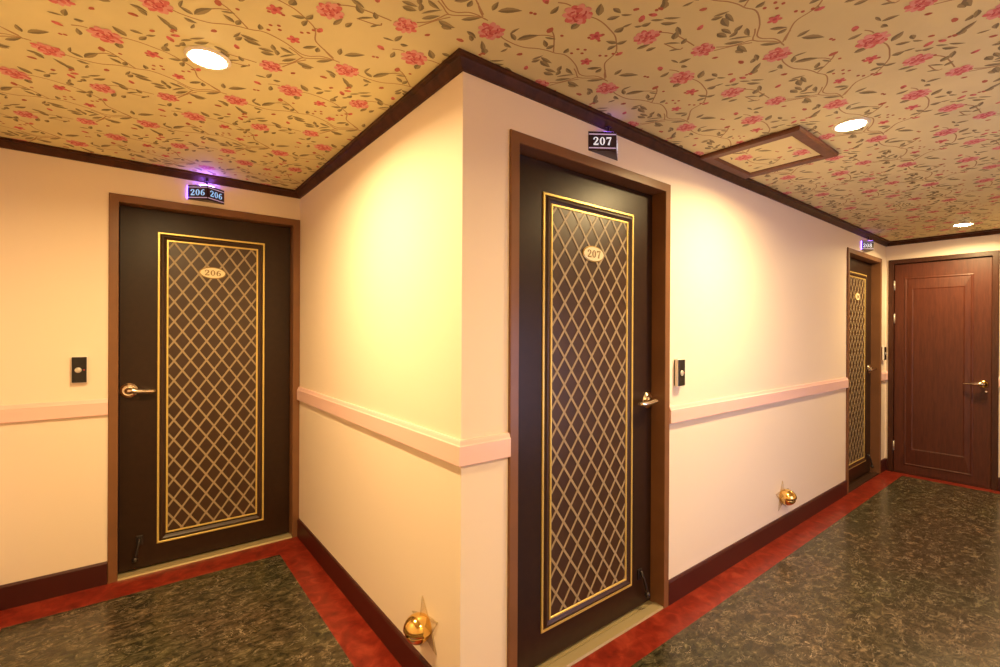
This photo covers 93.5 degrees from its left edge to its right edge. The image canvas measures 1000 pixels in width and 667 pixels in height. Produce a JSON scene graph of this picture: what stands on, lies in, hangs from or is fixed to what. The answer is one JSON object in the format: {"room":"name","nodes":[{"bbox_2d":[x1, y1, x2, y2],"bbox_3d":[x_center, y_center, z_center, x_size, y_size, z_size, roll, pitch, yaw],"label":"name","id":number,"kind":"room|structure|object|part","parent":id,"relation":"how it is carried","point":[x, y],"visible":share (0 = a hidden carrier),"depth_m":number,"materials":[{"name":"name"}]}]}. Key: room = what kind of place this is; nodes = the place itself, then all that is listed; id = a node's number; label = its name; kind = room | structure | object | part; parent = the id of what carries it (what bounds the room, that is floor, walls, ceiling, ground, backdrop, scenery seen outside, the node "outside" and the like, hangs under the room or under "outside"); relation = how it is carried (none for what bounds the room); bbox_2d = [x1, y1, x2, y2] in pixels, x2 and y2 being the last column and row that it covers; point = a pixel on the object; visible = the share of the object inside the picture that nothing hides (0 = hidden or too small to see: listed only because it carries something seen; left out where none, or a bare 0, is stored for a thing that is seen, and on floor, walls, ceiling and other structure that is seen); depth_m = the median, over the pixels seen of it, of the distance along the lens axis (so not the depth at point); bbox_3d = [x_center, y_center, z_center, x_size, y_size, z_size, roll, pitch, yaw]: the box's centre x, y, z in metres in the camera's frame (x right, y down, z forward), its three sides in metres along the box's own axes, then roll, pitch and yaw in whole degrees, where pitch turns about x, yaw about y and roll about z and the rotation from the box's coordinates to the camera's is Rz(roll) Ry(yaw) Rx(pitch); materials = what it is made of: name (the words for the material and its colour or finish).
{"room":"hotel corridor","nodes":[
{"label":"hotel corridor","id":0,"kind":"room"},
{"bbox_2d":[0,148,299,584],"bbox_3d":[-2.019,0.207,2.791,1.822,2.340,0.140,0,0,-38],"label":"wall","id":1,"kind":"structure","parent":0,"point":[54,211],"depth_m":2.46,"materials":[{"name":"beige paint"}]},
{"bbox_2d":[71,356,87,382],"bbox_3d":[-2.241,0.193,2.506,0.066,0.142,0.033,0,0,-38],"label":"doorbell","id":2,"kind":"object","parent":1,"relation":"attached to","point":[79,364],"visible":1,"depth_m":2.50,"materials":[{"name":"black plastic"}]},
{"bbox_2d":[107,193,299,583],"bbox_3d":[-1.801,0.302,2.948,1.002,2.150,0.142,0,0,-38],"label":"door","id":3,"kind":"structure","parent":1,"relation":"in","point":[204,334],"depth_m":2.90,"materials":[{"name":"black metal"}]},
{"bbox_3d":[-2.117,0.326,2.683,0.086,0.086,0.040,0,0,-38],"label":"handle","id":4,"kind":"part","parent":3,"relation":"part of","materials":[{"name":"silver metal"}]},
{"bbox_3d":[-2.058,0.327,2.693,0.141,0.035,0.044,0,0,-38],"label":"lever","id":5,"kind":"part","parent":3,"relation":"part of","materials":[{"name":"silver metal"}]},
{"bbox_3d":[-1.795,0.321,2.953,0.553,1.818,0.012,0,0,-38],"label":"moulding","id":6,"kind":"part","parent":3,"relation":"part of","materials":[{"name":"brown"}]},
{"bbox_3d":[-1.797,0.317,2.958,0.473,1.728,0.002,0,0,-38],"label":"field panel","id":7,"kind":"part","parent":3,"relation":"part of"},
{"bbox_3d":[-1.797,-0.378,2.945,0.144,0.073,0.006,0,0,-38],"label":"number plate","id":8,"kind":"part","parent":3,"relation":"part of","materials":[{"name":"beige"}]},
{"bbox_2d":[187,181,223,204],"bbox_3d":[-1.773,-0.862,2.844,0.194,0.120,0.069,0,0,-38],"label":"room sign","id":9,"kind":"object","parent":1,"relation":"attached to","point":[204,193],"visible":1,"depth_m":2.82,"materials":[{"name":"black"}]},
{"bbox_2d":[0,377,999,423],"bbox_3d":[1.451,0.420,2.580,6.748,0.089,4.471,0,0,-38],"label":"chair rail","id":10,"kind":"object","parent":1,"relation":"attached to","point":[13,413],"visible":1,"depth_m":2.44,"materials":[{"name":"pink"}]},
{"bbox_2d":[299,72,462,666],"bbox_3d":[-0.740,0.213,2.520,0.140,2.340,2.143,0,0,-38],"label":"wall","id":11,"kind":"structure","parent":0,"point":[381,235],"depth_m":2.06,"materials":[{"name":"beige paint"}]},
{"bbox_2d":[297,519,431,666],"bbox_3d":[-0.672,1.323,2.473,0.221,0.122,2.002,0,0,-38],"label":"baseboard","id":12,"kind":"structure","parent":11,"relation":"attached to","point":[404,652],"depth_m":2.27,"materials":[{"name":"red wood"}]},
{"bbox_2d":[297,387,510,466],"bbox_3d":[-0.668,0.410,2.467,0.227,0.089,2.008,0,0,-38],"label":"chair rail","id":13,"kind":"object","parent":11,"relation":"attached to","point":[457,452],"visible":1,"depth_m":1.83,"materials":[{"name":"pink"}]},
{"bbox_2d":[403,596,437,654],"bbox_3d":[-0.319,1.128,1.806,0.112,0.206,0.200,0,0,-38],"label":"step light","id":14,"kind":"object","parent":11,"relation":"attached to","point":[417,629],"visible":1,"depth_m":1.77,"materials":[{"name":"gold metal"}]},
{"bbox_2d":[403,612,431,638],"bbox_3d":[-0.314,1.110,1.800,0.112,0.071,0.112,0,0,-38],"label":"hood","id":15,"kind":"object","parent":14,"relation":"attached to","point":[418,625],"depth_m":1.77,"materials":[{"name":"gold metal"}]},
{"bbox_3d":[-0.313,1.157,1.800,0.103,0.051,0.103,0,0,-38],"label":"lamp shade","id":16,"kind":"part","parent":14,"relation":"part of","materials":[{"name":"gold metal"}]},
{"bbox_2d":[0,0,999,240],"bbox_3d":[1.458,-0.970,2.578,7.028,0.052,4.751,0,0,-38],"label":"ceiling","id":17,"kind":"structure","parent":0,"point":[304,79],"depth_m":1.74,"materials":[{"name":"paper"}]},
{"bbox_2d":[183,45,230,69],"bbox_3d":[-1.013,-0.948,1.631,0.142,0.016,0.142,0,0,-38],"label":"recessed light","id":18,"kind":"object","parent":17,"relation":"in","point":[202,56],"visible":1,"depth_m":1.61,"materials":[{"name":"beige"}]},
{"bbox_2d":[700,125,838,178],"bbox_3d":[1.413,-0.934,2.477,0.513,0.021,0.477,0,0,-38],"label":"access hatch","id":19,"kind":"object","parent":17,"relation":"attached to","point":[795,146],"visible":1,"depth_m":2.45,"materials":[{"name":"brown wood"}]},
{"bbox_3d":[1.413,-0.940,2.477,0.396,0.009,0.360,0,0,-38],"label":"hatch panel","id":20,"kind":"part","parent":19,"relation":"part of","materials":[{"name":"paper"}]},
{"bbox_2d":[832,117,870,131],"bbox_3d":[1.582,-0.935,2.122,0.142,0.016,0.142,0,0,-38],"label":"recessed light","id":21,"kind":"object","parent":17,"relation":"in","point":[851,124],"visible":1,"depth_m":2.10,"materials":[{"name":"beige"}]},
{"bbox_2d":[890,202,913,206],"bbox_3d":[2.930,-0.938,3.432,0.132,0.002,0.132,0,0,-38],"label":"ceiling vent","id":22,"kind":"object","parent":17,"relation":"in","point":[906,203],"visible":1,"depth_m":3.42,"materials":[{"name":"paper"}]},
{"bbox_2d":[952,222,973,226],"bbox_3d":[3.955,-0.926,4.019,0.142,0.016,0.142,0,0,-38],"label":"recessed light","id":23,"kind":"object","parent":17,"relation":"in","point":[965,223],"visible":1,"depth_m":3.99,"materials":[{"name":"beige"}]},
{"bbox_2d":[0,470,999,666],"bbox_3d":[1.446,1.424,2.581,7.028,0.060,4.751,0,0,-38],"label":"floor","id":24,"kind":"structure","parent":0,"point":[900,570],"depth_m":2.35,"materials":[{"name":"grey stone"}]},
{"bbox_2d":[460,72,885,666],"bbox_3d":[1.927,0.225,3.336,5.346,2.340,0.140,0,0,-38],"label":"wall","id":25,"kind":"structure","parent":0,"point":[758,283],"depth_m":2.64,"materials":[{"name":"beige paint"}]},
{"bbox_2d":[0,48,999,246],"bbox_3d":[1.457,-0.924,2.578,6.748,0.042,4.471,0,0,-38],"label":"crown molding","id":26,"kind":"structure","parent":25,"relation":"attached to","point":[461,60],"depth_m":2.36,"materials":[{"name":"brown wood"}]},
{"bbox_2d":[0,458,999,610],"bbox_3d":[1.446,1.333,2.581,6.748,0.122,4.471,0,0,-38],"label":"baseboard","id":27,"kind":"structure","parent":25,"relation":"attached to","point":[682,584],"depth_m":2.57,"materials":[{"name":"red wood"}]},
{"bbox_2d":[507,129,670,666],"bbox_3d":[0.409,0.314,2.134,1.055,2.150,0.142,0,0,-38],"label":"door","id":28,"kind":"structure","parent":25,"relation":"in","point":[589,345],"depth_m":2.11,"materials":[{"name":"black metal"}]},
{"bbox_3d":[0.418,0.331,2.141,0.590,1.815,0.012,0,0,-38],"label":"moulding","id":29,"kind":"part","parent":28,"relation":"part of","materials":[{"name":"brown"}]},
{"bbox_3d":[0.415,0.331,2.145,0.503,1.736,0.002,0,0,-38],"label":"field panel","id":30,"kind":"part","parent":28,"relation":"part of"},
{"bbox_3d":[0.426,-0.361,2.142,0.144,0.073,0.006,0,0,-38],"label":"number plate","id":31,"kind":"part","parent":28,"relation":"part of","materials":[{"name":"beige"}]},
{"bbox_3d":[0.767,0.341,2.396,0.086,0.086,0.040,0,0,-38],"label":"handle","id":32,"kind":"part","parent":28,"relation":"part of","materials":[{"name":"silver metal"}]},
{"bbox_3d":[0.742,0.341,2.341,0.141,0.035,0.044,0,0,-38],"label":"lever","id":33,"kind":"part","parent":28,"relation":"part of","materials":[{"name":"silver metal"}]},
{"bbox_2d":[588,125,617,160],"bbox_3d":[0.482,-0.850,2.064,0.200,0.120,0.071,0,0,-38],"label":"room sign","id":34,"kind":"object","parent":25,"relation":"attached to","point":[605,144],"visible":1,"depth_m":2.03,"materials":[{"name":"black"}]},
{"bbox_2d":[674,359,684,386],"bbox_3d":[0.938,0.204,2.450,0.062,0.142,0.035,0,0,-38],"label":"doorbell","id":35,"kind":"object","parent":25,"relation":"attached to","point":[679,364],"visible":1,"depth_m":2.44,"materials":[{"name":"black plastic"}]},
{"bbox_3d":[0.943,0.204,2.442,0.056,0.135,0.006,0,0,-38],"label":"panel","id":36,"kind":"part","parent":35,"relation":"part of","materials":[{"name":"black plastic"}]},
{"bbox_2d":[669,377,848,423],"bbox_3d":[1.944,0.422,3.249,2.736,0.089,0.019,0,0,-38],"label":"chair rail","id":37,"kind":"object","parent":25,"relation":"attached to","point":[705,408],"visible":1,"depth_m":2.92,"materials":[{"name":"pink"}]},
{"bbox_2d":[776,481,796,510],"bbox_3d":[1.988,1.124,3.254,0.207,0.197,0.112,0,0,-38],"label":"step light","id":38,"kind":"object","parent":25,"relation":"attached to","point":[787,497],"visible":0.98,"depth_m":3.22,"materials":[{"name":"gold metal"}]},
{"bbox_2d":[779,489,796,499],"bbox_3d":[1.988,1.113,3.254,0.112,0.071,0.112,0,0,-38],"label":"hood","id":39,"kind":"object","parent":38,"relation":"attached to","point":[785,494],"depth_m":3.22,"materials":[{"name":"gold metal"}]},
{"bbox_3d":[1.988,1.161,3.255,0.103,0.051,0.103,0,0,-38],"label":"lamp shade","id":40,"kind":"part","parent":38,"relation":"part of","materials":[{"name":"gold metal"}]},
{"bbox_2d":[846,247,881,493],"bbox_3d":[3.383,0.326,4.462,1.023,2.150,0.142,0,0,-38],"label":"door","id":41,"kind":"structure","parent":25,"relation":"in","point":[864,271],"depth_m":4.59,"materials":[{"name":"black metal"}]},
{"bbox_3d":[3.381,0.342,4.468,0.489,1.736,0.002,0,0,-38],"label":"field panel","id":42,"kind":"part","parent":41,"relation":"part of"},
{"bbox_3d":[3.385,0.342,4.463,0.572,1.815,0.012,0,0,-38],"label":"moulding","id":43,"kind":"part","parent":41,"relation":"part of","materials":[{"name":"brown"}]},
{"bbox_2d":[861,237,873,251],"bbox_3d":[3.430,-0.834,4.372,0.204,0.128,0.071,0,0,-38],"label":"room sign","id":44,"kind":"object","parent":25,"relation":"attached to","point":[867,246],"visible":1,"depth_m":4.34,"materials":[{"name":"black"}]},
{"bbox_2d":[882,347,885,359],"bbox_3d":[3.891,0.201,4.763,0.062,0.138,0.033,0,0,-38],"label":"doorbell","id":45,"kind":"object","parent":25,"relation":"attached to","point":[883,348],"visible":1,"depth_m":4.74,"materials":[{"name":"black plastic"}]},
{"bbox_2d":[881,371,887,380],"bbox_3d":[3.901,0.430,4.778,0.180,0.089,0.024,0,0,-38],"label":"chair rail","id":46,"kind":"object","parent":25,"relation":"attached to","point":[884,374],"visible":1,"depth_m":4.76,"materials":[{"name":"pink"}]},
{"bbox_2d":[885,234,999,476],"bbox_3d":[4.781,0.239,3.914,0.140,2.340,2.748,0,0,-38],"label":"wall","id":47,"kind":"structure","parent":0,"point":[988,242],"depth_m":4.53,"materials":[{"name":"beige paint"}]},
{"bbox_2d":[887,250,999,490],"bbox_3d":[4.250,0.330,4.538,0.186,2.150,0.781,0,0,-38],"label":"door","id":48,"kind":"structure","parent":47,"relation":"in","point":[943,311],"depth_m":4.49,"materials":[{"name":"red wood"}]},
{"bbox_3d":[4.215,0.380,4.536,0.006,1.836,0.455,0,0,-38],"label":"raised panel","id":49,"kind":"part","parent":48,"relation":"part of","materials":[{"name":"red wood"}]},
{"bbox_3d":[4.216,0.380,4.537,0.004,1.880,0.499,0,0,-38],"label":"moulding","id":50,"kind":"part","parent":48,"relation":"part of","materials":[{"name":"red wood"}]},
{"bbox_3d":[4.339,0.459,4.309,0.044,0.034,0.159,0,0,-38],"label":"lever","id":51,"kind":"part","parent":48,"relation":"part of","materials":[{"name":"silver metal"}]},
{"bbox_3d":[4.396,0.461,4.282,0.034,0.070,0.070,0,0,-38],"label":"handle","id":52,"kind":"part","parent":48,"relation":"part of","materials":[{"name":"gold metal"}]}
]}

